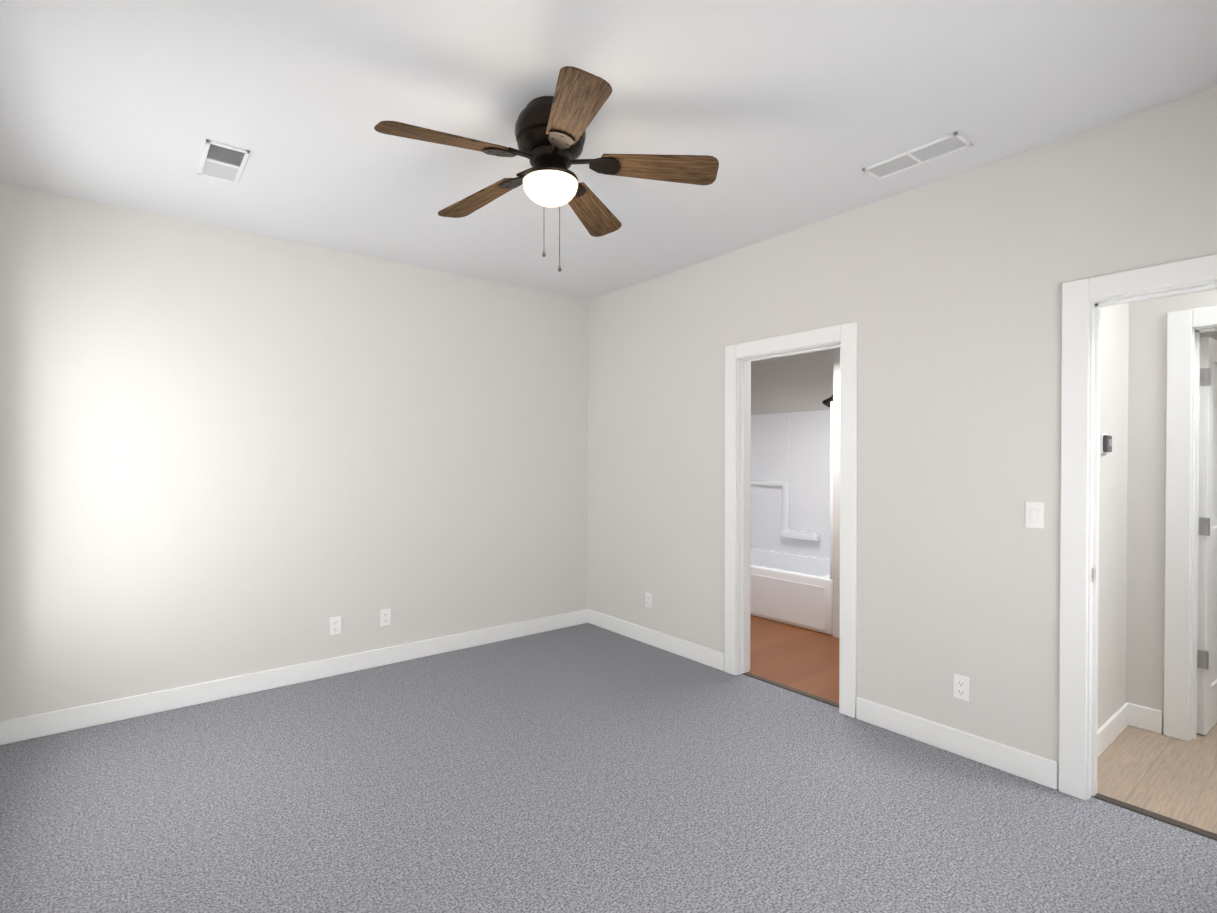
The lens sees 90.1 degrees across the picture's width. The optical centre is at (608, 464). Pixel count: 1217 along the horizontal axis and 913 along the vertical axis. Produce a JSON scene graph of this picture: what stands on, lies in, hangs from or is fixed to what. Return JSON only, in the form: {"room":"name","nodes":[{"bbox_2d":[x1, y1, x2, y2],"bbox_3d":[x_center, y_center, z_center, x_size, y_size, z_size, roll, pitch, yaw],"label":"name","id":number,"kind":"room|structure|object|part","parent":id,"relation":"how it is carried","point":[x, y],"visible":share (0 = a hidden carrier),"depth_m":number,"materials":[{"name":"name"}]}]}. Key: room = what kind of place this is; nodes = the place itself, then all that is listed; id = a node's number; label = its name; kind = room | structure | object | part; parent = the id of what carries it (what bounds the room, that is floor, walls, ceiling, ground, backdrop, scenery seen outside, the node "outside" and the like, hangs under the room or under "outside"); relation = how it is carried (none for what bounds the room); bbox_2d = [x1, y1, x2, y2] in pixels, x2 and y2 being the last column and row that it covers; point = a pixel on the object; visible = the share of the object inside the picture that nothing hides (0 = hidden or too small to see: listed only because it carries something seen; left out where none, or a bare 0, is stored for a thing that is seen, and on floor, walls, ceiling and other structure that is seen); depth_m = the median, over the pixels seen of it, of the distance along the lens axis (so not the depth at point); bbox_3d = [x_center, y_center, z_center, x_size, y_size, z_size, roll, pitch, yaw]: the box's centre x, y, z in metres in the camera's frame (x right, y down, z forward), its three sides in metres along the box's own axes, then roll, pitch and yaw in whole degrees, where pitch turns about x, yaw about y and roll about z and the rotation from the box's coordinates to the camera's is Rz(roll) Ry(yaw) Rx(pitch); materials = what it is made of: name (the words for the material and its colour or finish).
{"room":"empty bedroom","nodes":[
{"label":"empty bedroom","id":0,"kind":"room"},
{"bbox_2d":[0,183,587,720],"bbox_3d":[-0.829,-0.015,4.729,5.860,2.740,0.120,0,1,-38],"label":"wall","id":1,"kind":"structure","parent":0,"point":[226,453],"depth_m":3.63,"materials":[{"name":"white paint"}]},
{"bbox_2d":[0,609,587,745],"bbox_3d":[-1.567,1.303,4.071,3.570,0.117,0.015,0,1,-38],"label":"baseboard","id":2,"kind":"structure","parent":1,"relation":"attached to","point":[14,730],"depth_m":3.63,"materials":[{"name":"white wood"}]},
{"bbox_2d":[330,616,340,634],"bbox_3d":[-1.761,1.043,3.919,0.070,0.115,0.009,0,1,-38],"label":"electrical outlet","id":3,"kind":"object","parent":1,"relation":"attached to","point":[335,625],"visible":1,"depth_m":3.92,"materials":[{"name":"white plastic"}]},
{"bbox_2d":[380,608,390,626],"bbox_3d":[-1.510,1.041,4.117,0.070,0.115,0.009,0,1,-38],"label":"electrical outlet","id":4,"kind":"object","parent":1,"relation":"attached to","point":[385,617],"visible":1,"depth_m":4.11,"materials":[{"name":"white plastic"}]},
{"bbox_2d":[0,623,1216,912],"bbox_3d":[-0.191,1.409,2.263,3.780,0.060,4.800,0,1,-38],"label":"floor","id":5,"kind":"structure","parent":0,"point":[586,767],"depth_m":2.42,"materials":[{"name":"grey carpet"}]},
{"bbox_2d":[742,672,1216,840],"bbox_3d":[1.702,1.369,2.920,0.045,0.007,2.640,0,1,-38],"label":"threshold","id":6,"kind":"structure","parent":5,"relation":"on","point":[1179,824],"depth_m":2.44,"materials":[{"name":"brown wood"}]},
{"bbox_2d":[0,0,1216,299],"bbox_3d":[1.341,-1.425,2.684,6.740,0.120,6.000,0,1,-38],"label":"ceiling","id":7,"kind":"structure","parent":0,"point":[792,114],"depth_m":2.29,"materials":[{"name":"white paint"}]},
{"bbox_2d":[198,139,249,183],"bbox_3d":[-1.741,-1.360,2.743,0.160,0.011,0.380,0,1,-38],"label":"ceiling vent","id":8,"kind":"object","parent":7,"relation":"in","point":[222,161],"visible":1,"depth_m":2.73,"materials":[{"name":"white metal"}]},
{"bbox_2d":[374,66,718,271],"bbox_3d":[-0.258,-1.063,2.326,1.209,0.598,1.234,0,1,-38],"label":"ceiling fan","id":9,"kind":"object","parent":7,"relation":"hanging from","point":[550,134],"visible":1,"depth_m":2.26,"materials":[{"name":"brown wood"}]},
{"bbox_3d":[-0.223,-1.042,2.336,0.212,0.088,0.212,0,1,-38],"label":"lamp shade","id":10,"kind":"part","parent":9,"relation":"part of","materials":[{"name":"white glass"}]},
{"bbox_2d":[862,132,972,179],"bbox_3d":[1.360,-1.360,2.693,0.155,0.011,0.410,0,1,-38],"label":"ceiling vent","id":11,"kind":"object","parent":7,"relation":"in","point":[930,151],"visible":0.98,"depth_m":2.67,"materials":[{"name":"white metal"}]},
{"bbox_2d":[751,349,833,414],"bbox_3d":[2.462,-0.020,5.197,0.120,2.740,3.235,0,1,-38],"label":"wall","id":12,"kind":"structure","parent":0,"point":[797,383],"depth_m":5.93,"materials":[{"name":"white paint"}]},
{"bbox_2d":[833,348,840,637],"bbox_3d":[2.095,-0.017,4.951,0.760,2.740,0.116,0,1,-38],"label":"wall","id":13,"kind":"structure","parent":0,"point":[836,492],"depth_m":4.74,"materials":[{"name":"white paint"}]},
{"bbox_2d":[822,395,832,406],"bbox_3d":[1.949,-0.556,5.130,0.128,0.173,0.299,0,1,-38],"label":"shower head","id":14,"kind":"object","parent":13,"relation":"attached to","point":[827,401],"visible":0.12,"depth_m":5.16},
{"bbox_2d":[588,86,1216,788],"bbox_3d":[1.290,-0.002,3.423,0.120,2.740,4.800,0,1,-38],"label":"wall","id":15,"kind":"structure","parent":0,"point":[946,294],"depth_m":2.97,"materials":[{"name":"white paint"}]},
{"bbox_2d":[645,592,651,608],"bbox_3d":[0.302,1.026,4.576,0.009,0.115,0.070,0,1,-38],"label":"electrical outlet","id":16,"kind":"object","parent":15,"relation":"attached to","point":[648,600],"visible":1,"depth_m":4.57,"materials":[{"name":"white plastic"}]},
{"bbox_2d":[588,609,724,670],"bbox_3d":[0.302,1.298,4.575,0.015,0.117,1.486,0,1,-38],"label":"baseboard","id":17,"kind":"structure","parent":15,"relation":"attached to","point":[701,654],"depth_m":4.46,"materials":[{"name":"white wood"}]},
{"bbox_2d":[725,322,857,717],"bbox_3d":[1.102,0.299,3.663,0.154,2.133,0.911,0,1,-38],"label":"door frame","id":18,"kind":"structure","parent":15,"relation":"attached to","point":[739,357],"depth_m":3.79,"materials":[{"name":"white wood"}]},
{"bbox_2d":[856,697,1057,789],"bbox_3d":[1.616,1.314,2.917,0.015,0.117,0.900,0,1,-38],"label":"baseboard","id":19,"kind":"structure","parent":15,"relation":"attached to","point":[1022,764],"depth_m":2.85,"materials":[{"name":"white wood"}]},
{"bbox_2d":[953,674,969,701],"bbox_3d":[1.661,1.053,2.860,0.009,0.115,0.070,0,1,-38],"label":"electrical outlet","id":20,"kind":"object","parent":15,"relation":"attached to","point":[961,687],"visible":1,"depth_m":2.86,"materials":[{"name":"white plastic"}]},
{"bbox_2d":[1025,501,1043,528],"bbox_3d":[1.840,0.220,2.623,0.013,0.115,0.070,0,1,-38],"label":"light switch","id":21,"kind":"object","parent":15,"relation":"attached to","point":[1034,514],"visible":1,"depth_m":2.62,"materials":[{"name":"white plastic"}]},
{"bbox_2d":[1058,254,1216,799],"bbox_3d":[2.259,0.313,2.189,0.137,2.133,1.013,0,1,-38],"label":"door frame","id":22,"kind":"structure","parent":15,"relation":"attached to","point":[1085,300],"depth_m":2.50,"materials":[{"name":"white wood"}]},
{"bbox_2d":[749,615,1216,833],"bbox_3d":[2.823,1.393,3.885,2.960,0.060,6.000,0,1,-38],"label":"floor","id":23,"kind":"structure","parent":0,"point":[1167,776],"depth_m":2.90,"materials":[{"name":"beige wood"}]},
{"bbox_2d":[750,401,832,634],"bbox_3d":[1.585,0.422,5.596,0.758,1.850,1.509,0,1,-38],"label":"shower","id":24,"kind":"object","parent":23,"relation":"on","point":[791,566],"visible":0.54,"depth_m":5.77,"materials":[{"name":"white plastic"}]},
{"bbox_2d":[1098,303,1128,728],"bbox_3d":[3.104,-0.004,3.565,2.900,2.740,0.120,0,1,-38],"label":"wall","id":25,"kind":"structure","parent":0,"point":[1113,516],"depth_m":3.02,"materials":[{"name":"white paint"}]},
{"bbox_2d":[1101,434,1111,453],"bbox_3d":[2.378,-0.097,2.896,0.096,0.096,0.024,0,1,-38],"label":"thermostat","id":26,"kind":"object","parent":25,"relation":"attached to","point":[1106,443],"visible":1,"depth_m":2.88,"materials":[{"name":"white plastic"}]},
{"bbox_2d":[1097,702,1136,757],"bbox_3d":[2.376,1.314,2.902,0.920,0.117,0.035,0,1,-38],"label":"baseboard","id":27,"kind":"structure","parent":25,"relation":"attached to","point":[1117,723],"depth_m":3.03,"materials":[{"name":"white wood"}]},
{"bbox_2d":[1126,289,1216,733],"bbox_3d":[3.557,0.009,2.236,0.120,2.740,2.525,0,1,-38],"label":"wall","id":28,"kind":"structure","parent":0,"point":[1146,471],"depth_m":3.13,"materials":[{"name":"white paint"}]},
{"bbox_2d":[1163,306,1216,740],"bbox_3d":[3.173,0.308,2.710,0.137,2.133,1.006,0,1,-38],"label":"door frame","id":29,"kind":"structure","parent":28,"relation":"attached to","point":[1185,328],"depth_m":3.02,"materials":[{"name":"white wood"}]},
{"bbox_2d":[1196,337,1216,734],"bbox_3d":[3.324,0.361,3.275,0.816,2.000,0.125,0,1,-38],"label":"room door","id":30,"kind":"structure","parent":28,"relation":"in","point":[1207,636],"depth_m":3.06,"materials":[{"name":"painted wood"},{"name":"metal hinges"}]},
{"bbox_2d":[1200,331,1216,339],"bbox_3d":[4.978,-0.003,3.438,0.120,2.740,2.405,0,1,-38],"label":"wall","id":31,"kind":"structure","parent":0,"point":[1212,335],"depth_m":4.27,"materials":[{"name":"white paint"}]}
]}

